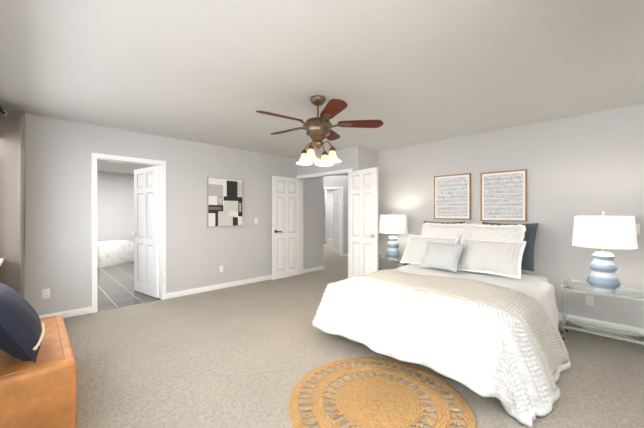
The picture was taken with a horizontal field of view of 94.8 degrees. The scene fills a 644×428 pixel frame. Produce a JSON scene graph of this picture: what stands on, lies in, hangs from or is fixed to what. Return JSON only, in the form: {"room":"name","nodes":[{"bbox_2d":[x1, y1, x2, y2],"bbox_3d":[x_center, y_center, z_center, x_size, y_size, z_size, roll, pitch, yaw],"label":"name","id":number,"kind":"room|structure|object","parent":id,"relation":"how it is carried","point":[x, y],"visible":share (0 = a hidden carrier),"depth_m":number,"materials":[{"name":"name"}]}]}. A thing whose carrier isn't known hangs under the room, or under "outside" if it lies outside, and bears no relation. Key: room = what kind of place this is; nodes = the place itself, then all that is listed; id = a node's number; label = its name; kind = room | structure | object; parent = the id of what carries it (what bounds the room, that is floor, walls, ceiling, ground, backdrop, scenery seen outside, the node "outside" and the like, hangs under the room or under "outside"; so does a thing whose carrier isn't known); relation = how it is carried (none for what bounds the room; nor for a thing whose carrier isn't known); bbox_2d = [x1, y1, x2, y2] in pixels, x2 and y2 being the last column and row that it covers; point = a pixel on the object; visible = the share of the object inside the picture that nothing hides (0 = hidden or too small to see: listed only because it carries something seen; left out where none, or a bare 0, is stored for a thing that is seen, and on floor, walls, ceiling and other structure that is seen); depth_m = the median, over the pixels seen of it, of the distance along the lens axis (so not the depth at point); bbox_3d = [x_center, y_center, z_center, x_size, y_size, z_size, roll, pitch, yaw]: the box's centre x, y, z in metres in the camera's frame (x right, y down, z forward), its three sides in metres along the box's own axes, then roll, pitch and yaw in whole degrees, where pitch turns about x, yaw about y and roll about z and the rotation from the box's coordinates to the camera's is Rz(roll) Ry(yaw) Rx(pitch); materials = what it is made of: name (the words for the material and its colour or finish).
{"room":"bedroom","nodes":[
{"label":"bedroom","id":0,"kind":"room"},
{"bbox_2d":[97,171,133,241],"bbox_3d":[-6.104,0.048,8.422,3.600,2.480,0.120,0,0,-44],"label":"wall","id":1,"kind":"structure","parent":0,"point":[115,205],"depth_m":8.50,"materials":[{"name":"paint"}]},
{"bbox_2d":[97,261,160,311],"bbox_3d":[-4.242,1.324,6.527,3.600,0.060,5.440,0,0,-44],"label":"floor","id":2,"kind":"structure","parent":0,"point":[116,286],"depth_m":5.09,"materials":[{"name":"grey tile"}]},
{"bbox_2d":[97,240,133,267],"bbox_3d":[-5.609,1.010,7.764,0.800,0.560,1.250,0,0,10],"label":"bathtub","id":3,"kind":"object","parent":2,"relation":"on","point":[112,252],"visible":0.58,"depth_m":7.55,"materials":[{"name":"stone"}]},
{"bbox_2d":[25,113,322,315],"bbox_3d":[-1.897,0.058,5.097,5.290,2.480,0.120,0,0,-44],"label":"wall","id":4,"kind":"structure","parent":0,"point":[58,241],"depth_m":4.55,"materials":[{"name":"paint"}]},
{"bbox_2d":[42,288,49,298],"bbox_3d":[-3.345,0.966,3.588,0.070,0.114,0.010,0,0,-44],"label":"electrical outlet","id":5,"kind":"object","parent":4,"relation":"attached to","point":[45,293],"visible":1,"depth_m":3.58,"materials":[{"name":"white plastic"}]},
{"bbox_2d":[39,306,91,317],"bbox_3d":[-3.331,1.260,3.602,0.843,0.085,0.012,0,0,-44],"label":"baseboard","id":6,"kind":"structure","parent":4,"relation":"attached to","point":[74,312],"depth_m":3.75,"materials":[{"name":"white wood"}]},
{"bbox_2d":[91,153,165,312],"bbox_3d":[-2.754,0.247,4.257,0.904,2.107,0.152,0,0,-44],"label":"door frame","id":7,"kind":"structure","parent":4,"relation":"attached to","point":[95,157],"depth_m":4.21,"materials":[{"name":"white wood"}]},
{"bbox_2d":[131,166,158,297],"bbox_3d":[-2.840,0.272,4.778,0.786,2.030,0.173,0,0,36],"label":"bathroom door","id":8,"kind":"structure","parent":4,"relation":"in","point":[146,230],"depth_m":4.74,"materials":[{"name":"white wood"}]},
{"bbox_2d":[166,275,271,298],"bbox_3d":[-1.460,1.255,5.437,2.593,0.085,0.012,0,0,-44],"label":"baseboard","id":9,"kind":"structure","parent":4,"relation":"attached to","point":[230,284],"depth_m":5.07,"materials":[{"name":"white wood"}]},
{"bbox_2d":[207,177,242,226],"bbox_3d":[-1.688,-0.202,5.191,0.654,0.840,0.033,0,0,-44],"label":"picture","id":10,"kind":"object","parent":4,"relation":"attached to","point":[224,202],"visible":1,"depth_m":5.16,"materials":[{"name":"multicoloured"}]},
{"bbox_2d":[272,176,299,279],"bbox_3d":[-0.722,0.268,6.036,0.133,2.030,0.718,0,0,44],"label":"double door","id":11,"kind":"structure","parent":4,"relation":"in","point":[285,226],"depth_m":5.99,"materials":[{"name":"white wood"}]},
{"bbox_2d":[303,266,323,272],"bbox_3d":[-0.201,1.251,6.671,0.692,0.085,0.012,0,0,-44],"label":"baseboard","id":12,"kind":"structure","parent":4,"relation":"attached to","point":[320,267],"depth_m":6.67,"materials":[{"name":"white wood"}]},
{"bbox_2d":[0,0,643,174],"bbox_3d":[0.357,-1.243,8.564,13.370,0.100,13.920,0,0,-44],"label":"ceiling","id":13,"kind":"structure","parent":0,"point":[222,72],"depth_m":2.34,"materials":[{"name":"paint"}]},
{"bbox_2d":[256,95,383,165],"bbox_3d":[-0.081,-0.836,3.008,1.253,0.679,1.253,0,0,-44],"label":"ceiling fan","id":14,"kind":"object","parent":13,"relation":"hanging from","point":[319,130],"visible":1,"depth_m":2.94,"materials":[{"name":"brown metal"}]},
{"bbox_2d":[297,146,362,175],"bbox_3d":[0.089,0.056,5.792,0.120,2.480,1.670,0,0,-44],"label":"wall","id":15,"kind":"structure","parent":0,"point":[351,157],"depth_m":5.43,"materials":[{"name":"paint"}]},
{"bbox_2d":[296,168,352,273],"bbox_3d":[0.044,0.242,5.839,0.152,2.107,1.544,0,0,-44],"label":"door frame","id":16,"kind":"structure","parent":15,"relation":"attached to","point":[324,174],"depth_m":6.34,"materials":[{"name":"white wood"}]},
{"bbox_2d":[348,167,378,277],"bbox_3d":[0.676,0.272,4.995,0.173,2.030,0.718,0,0,-34],"label":"double door","id":17,"kind":"structure","parent":15,"relation":"in","point":[363,235],"depth_m":4.96,"materials":[{"name":"white wood"}]},
{"bbox_2d":[323,189,338,243],"bbox_3d":[0.342,0.030,14.100,6.611,2.480,6.282,0,0,-44],"label":"wall","id":18,"kind":"structure","parent":0,"point":[327,213],"depth_m":14.04,"materials":[{"name":"paint"}]},
{"bbox_2d":[323,241,347,268],"bbox_3d":[0.144,1.305,12.566,8.080,0.060,7.920,0,0,-44],"label":"floor","id":19,"kind":"structure","parent":0,"point":[331,259],"depth_m":8.56,"materials":[{"name":"beige carpet"}]},
{"bbox_2d":[323,175,347,253],"bbox_3d":[0.226,0.046,9.048,5.800,2.480,0.120,0,0,-1],"label":"wall","id":20,"kind":"structure","parent":0,"point":[336,181],"depth_m":8.99,"materials":[{"name":"paint"}]},
{"bbox_2d":[323,187,342,255],"bbox_3d":[0.176,0.232,9.047,0.944,2.107,0.152,0,0,-1],"label":"door frame","id":21,"kind":"structure","parent":20,"relation":"attached to","point":[341,188],"depth_m":8.98,"materials":[{"name":"white wood"}]},
{"bbox_2d":[332,189,340,254],"bbox_3d":[0.481,0.258,9.503,0.173,2.030,0.826,0,0,-12],"label":"room door","id":22,"kind":"structure","parent":20,"relation":"in","point":[336,223],"depth_m":9.40,"materials":[{"name":"white wood"}]},
{"bbox_2d":[63,265,643,427],"bbox_3d":[3.130,1.326,5.745,13.370,0.060,6.000,0,0,-44],"label":"floor carpet","id":23,"kind":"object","parent":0,"point":[250,355],"depth_m":2.54,"materials":[{"name":"beige carpet"}]},
{"bbox_2d":[0,282,76,427],"bbox_3d":[-2.000,0.859,1.980,0.465,0.898,1.130,0,0,-44],"label":"leather bench","id":24,"kind":"object","parent":23,"relation":"on","point":[38,376],"visible":1,"depth_m":1.65,"materials":[{"name":"orange leather"}]},
{"bbox_2d":[289,357,476,427],"bbox_3d":[0.389,1.300,2.062,1.230,0.016,1.230,0,0,-44],"label":"jute rug","id":25,"kind":"object","parent":23,"relation":"on","point":[367,401],"visible":1,"depth_m":2.08,"materials":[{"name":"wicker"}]},
{"bbox_2d":[378,254,409,269],"bbox_3d":[1.149,1.009,4.950,0.380,0.580,0.630,0,0,-44],"label":"nightstand","id":26,"kind":"object","parent":23,"relation":"on","point":[382,258],"visible":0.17,"depth_m":4.93,"materials":[{"name":"clear glass"}]},
{"bbox_2d":[379,212,407,259],"bbox_3d":[1.181,0.363,4.923,0.470,0.792,0.470,0,0,-44],"label":"lamp","id":27,"kind":"object","parent":26,"relation":"on","point":[392,224],"visible":0.94,"depth_m":4.77,"materials":[{"name":"fabric"}]},
{"bbox_2d":[312,221,570,427],"bbox_3d":[1.426,0.701,3.277,2.616,1.176,2.057,0,0,-44],"label":"queen bed","id":28,"kind":"object","parent":23,"relation":"on","point":[477,311],"visible":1,"depth_m":2.53,"materials":[{"name":"fabric"}]},
{"bbox_2d":[420,242,463,271],"bbox_3d":[1.479,0.520,3.675,0.240,0.311,0.460,0,0,-44],"label":"pillow","id":29,"kind":"object","parent":28,"relation":"on","point":[437,256],"depth_m":3.61,"materials":[{"name":"white fabric"}]},
{"bbox_2d":[424,221,464,225],"bbox_3d":[1.760,0.393,4.413,0.290,0.566,0.640,0,0,-44],"label":"pillow","id":30,"kind":"object","parent":28,"relation":"on","point":[426,223],"depth_m":4.37,"materials":[{"name":"fabric"}]},
{"bbox_2d":[351,269,567,391],"bbox_3d":[1.147,0.964,3.002,0.642,0.569,2.027,0,0,-44],"label":"throw","id":31,"kind":"object","parent":28,"relation":"on","point":[546,343],"depth_m":2.54,"materials":[{"name":"white fabric"}]},
{"bbox_2d":[482,222,537,271],"bbox_3d":[2.362,0.395,3.799,0.290,0.566,0.640,0,0,-44],"label":"pillow","id":32,"kind":"object","parent":28,"relation":"on","point":[523,232],"depth_m":3.61,"materials":[{"name":"fabric"}]},
{"bbox_2d":[561,279,643,344],"bbox_3d":[2.816,1.015,2.950,0.380,0.580,0.630,0,0,-44],"label":"nightstand","id":33,"kind":"object","parent":23,"relation":"on","point":[608,330],"visible":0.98,"depth_m":2.98,"materials":[{"name":"clear glass"}]},
{"bbox_2d":[572,211,637,293],"bbox_3d":[2.777,0.370,2.924,0.470,0.792,0.470,0,0,-44],"label":"lamp","id":34,"kind":"object","parent":33,"relation":"on","point":[603,232],"visible":0.94,"depth_m":2.82,"materials":[{"name":"fabric"}]},
{"bbox_2d":[363,147,377,168],"bbox_3d":[0.885,0.057,5.487,0.590,2.480,0.120,0,0,-44],"label":"wall","id":35,"kind":"structure","parent":0,"point":[370,158],"depth_m":5.38,"materials":[{"name":"paint"}]},
{"bbox_2d":[378,103,643,327],"bbox_3d":[2.611,0.061,4.063,0.120,2.480,4.330,0,0,-44],"label":"wall","id":36,"kind":"structure","parent":0,"point":[590,164],"depth_m":3.66,"materials":[{"name":"paint"}]},
{"bbox_2d":[434,173,470,219],"bbox_3d":[2.005,-0.260,4.572,0.028,0.690,0.556,0,0,-44],"label":"framed picture","id":37,"kind":"object","parent":36,"relation":"attached to","point":[452,197],"visible":0.96,"depth_m":4.55,"materials":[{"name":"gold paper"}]},
{"bbox_2d":[480,169,526,221],"bbox_3d":[2.490,-0.244,4.077,0.028,0.690,0.558,0,0,-44],"label":"framed picture","id":38,"kind":"object","parent":36,"relation":"attached to","point":[503,195],"visible":0.98,"depth_m":4.06,"materials":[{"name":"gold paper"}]},
{"bbox_2d":[586,296,593,306],"bbox_3d":[3.123,1.016,3.452,0.010,0.114,0.070,0,0,-44],"label":"outlet","id":39,"kind":"object","parent":36,"relation":"attached to","point":[589,300],"visible":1,"depth_m":3.45,"materials":[{"name":"white plastic"}]},
{"bbox_2d":[559,313,643,331],"bbox_3d":[2.512,1.259,4.074,0.012,0.085,4.180,0,0,-44],"label":"baseboard","id":40,"kind":"structure","parent":36,"relation":"attached to","point":[576,317],"depth_m":3.36,"materials":[{"name":"white wood"}]},
{"bbox_2d":[636,224,639,233],"bbox_3d":[3.376,0.160,3.190,0.011,0.114,0.070,0,0,-44],"label":"light switch","id":41,"kind":"object","parent":36,"relation":"attached to","point":[637,228],"visible":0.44,"depth_m":3.17,"materials":[{"name":"white plastic"}]},
{"bbox_3d":[-1.642,0.071,1.145,0.120,2.480,6.120,0,0,-44],"label":"wall","id":42,"kind":"structure","parent":0,"visible":0},
{"bbox_2d":[0,105,25,298],"bbox_3d":[-1.809,0.107,1.590,0.265,2.355,4.850,0,0,-44],"label":"curtain","id":43,"kind":"object","parent":42,"relation":"attached to","point":[12,189],"visible":0.81,"depth_m":3.07,"materials":[{"name":"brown fabric"}]}
]}

